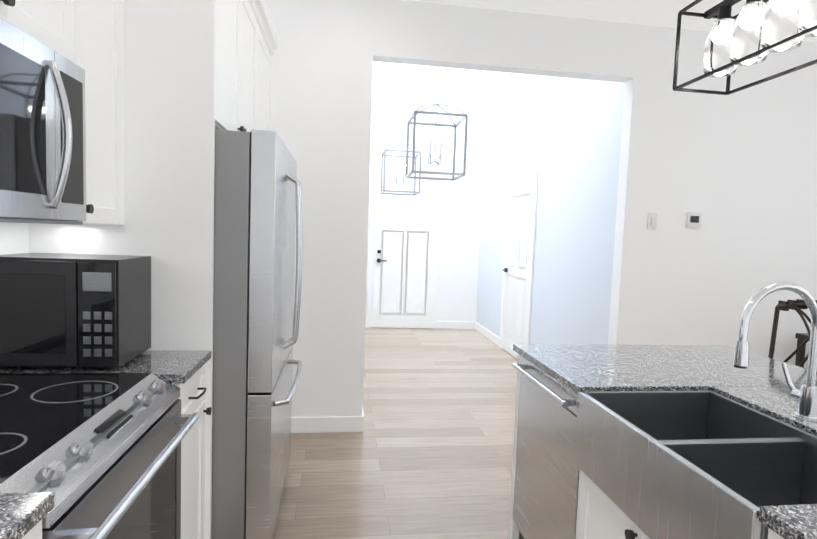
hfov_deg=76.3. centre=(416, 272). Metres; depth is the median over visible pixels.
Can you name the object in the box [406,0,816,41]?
ceiling
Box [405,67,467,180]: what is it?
lantern pendant light
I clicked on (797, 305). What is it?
bar stool
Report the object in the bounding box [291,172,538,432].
trim
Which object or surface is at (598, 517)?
kitchen island
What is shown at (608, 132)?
wall
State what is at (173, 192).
tall cabinet
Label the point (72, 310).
microwave
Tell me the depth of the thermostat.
3.87 m
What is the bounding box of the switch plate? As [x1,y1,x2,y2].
[647,213,657,228]
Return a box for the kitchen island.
[508,348,811,538]
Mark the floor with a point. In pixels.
(427, 453)
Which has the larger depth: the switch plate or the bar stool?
the switch plate
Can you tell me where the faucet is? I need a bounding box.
[732,282,816,421]
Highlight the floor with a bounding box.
[272,328,517,538]
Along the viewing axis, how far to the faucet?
1.44 m
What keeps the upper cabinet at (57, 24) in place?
attached to the wall at (14, 237)
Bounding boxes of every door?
[372,188,436,327]
[502,180,533,358]
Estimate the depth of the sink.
1.38 m
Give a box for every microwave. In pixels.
[0,17,85,224]
[0,253,150,369]
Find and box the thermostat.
[685,212,701,227]
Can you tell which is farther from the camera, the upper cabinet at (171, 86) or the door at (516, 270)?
the door at (516, 270)
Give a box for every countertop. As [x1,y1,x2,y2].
[0,350,210,385]
[0,492,54,538]
[513,344,816,391]
[712,384,816,435]
[759,504,816,538]
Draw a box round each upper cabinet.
[0,0,83,68]
[28,0,131,231]
[128,0,259,155]
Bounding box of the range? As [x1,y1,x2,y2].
[0,373,198,538]
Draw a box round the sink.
[574,390,816,538]
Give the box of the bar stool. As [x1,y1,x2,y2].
[768,299,816,366]
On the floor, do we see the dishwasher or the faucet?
the dishwasher
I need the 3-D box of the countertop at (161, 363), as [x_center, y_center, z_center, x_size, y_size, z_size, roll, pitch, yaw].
[-1.091,0.320,1.803,0.644,0.030,0.346,2,4,-8]
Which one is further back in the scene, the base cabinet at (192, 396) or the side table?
the side table
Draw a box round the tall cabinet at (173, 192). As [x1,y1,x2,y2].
[128,16,271,471]
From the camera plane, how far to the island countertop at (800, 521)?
0.93 m
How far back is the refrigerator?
2.08 m
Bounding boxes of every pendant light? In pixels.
[380,64,421,195]
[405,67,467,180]
[672,0,816,94]
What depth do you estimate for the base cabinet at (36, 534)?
0.90 m
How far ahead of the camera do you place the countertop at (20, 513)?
0.87 m
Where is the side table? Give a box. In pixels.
[795,333,809,367]
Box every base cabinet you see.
[24,522,41,538]
[162,366,211,538]
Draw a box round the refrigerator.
[211,129,302,538]
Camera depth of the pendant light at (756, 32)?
1.78 m
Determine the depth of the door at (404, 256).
7.66 m
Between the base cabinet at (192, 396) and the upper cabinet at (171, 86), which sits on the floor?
the base cabinet at (192, 396)
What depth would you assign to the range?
1.27 m
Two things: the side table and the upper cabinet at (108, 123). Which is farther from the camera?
the side table
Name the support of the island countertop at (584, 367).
on the kitchen island
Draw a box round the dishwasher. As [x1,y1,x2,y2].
[511,356,579,538]
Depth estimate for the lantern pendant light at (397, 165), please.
6.34 m
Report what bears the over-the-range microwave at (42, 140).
attached to the upper cabinet at (57, 24)
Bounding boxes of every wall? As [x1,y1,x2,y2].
[0,222,28,254]
[264,0,816,416]
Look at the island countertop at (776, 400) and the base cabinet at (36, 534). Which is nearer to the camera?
the base cabinet at (36, 534)
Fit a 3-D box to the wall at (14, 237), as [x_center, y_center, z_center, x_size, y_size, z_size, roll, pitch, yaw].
[-1.256,-0.162,0.423,0.100,2.950,5.910,2,4,-8]
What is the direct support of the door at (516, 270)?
attached to the wall at (608, 132)

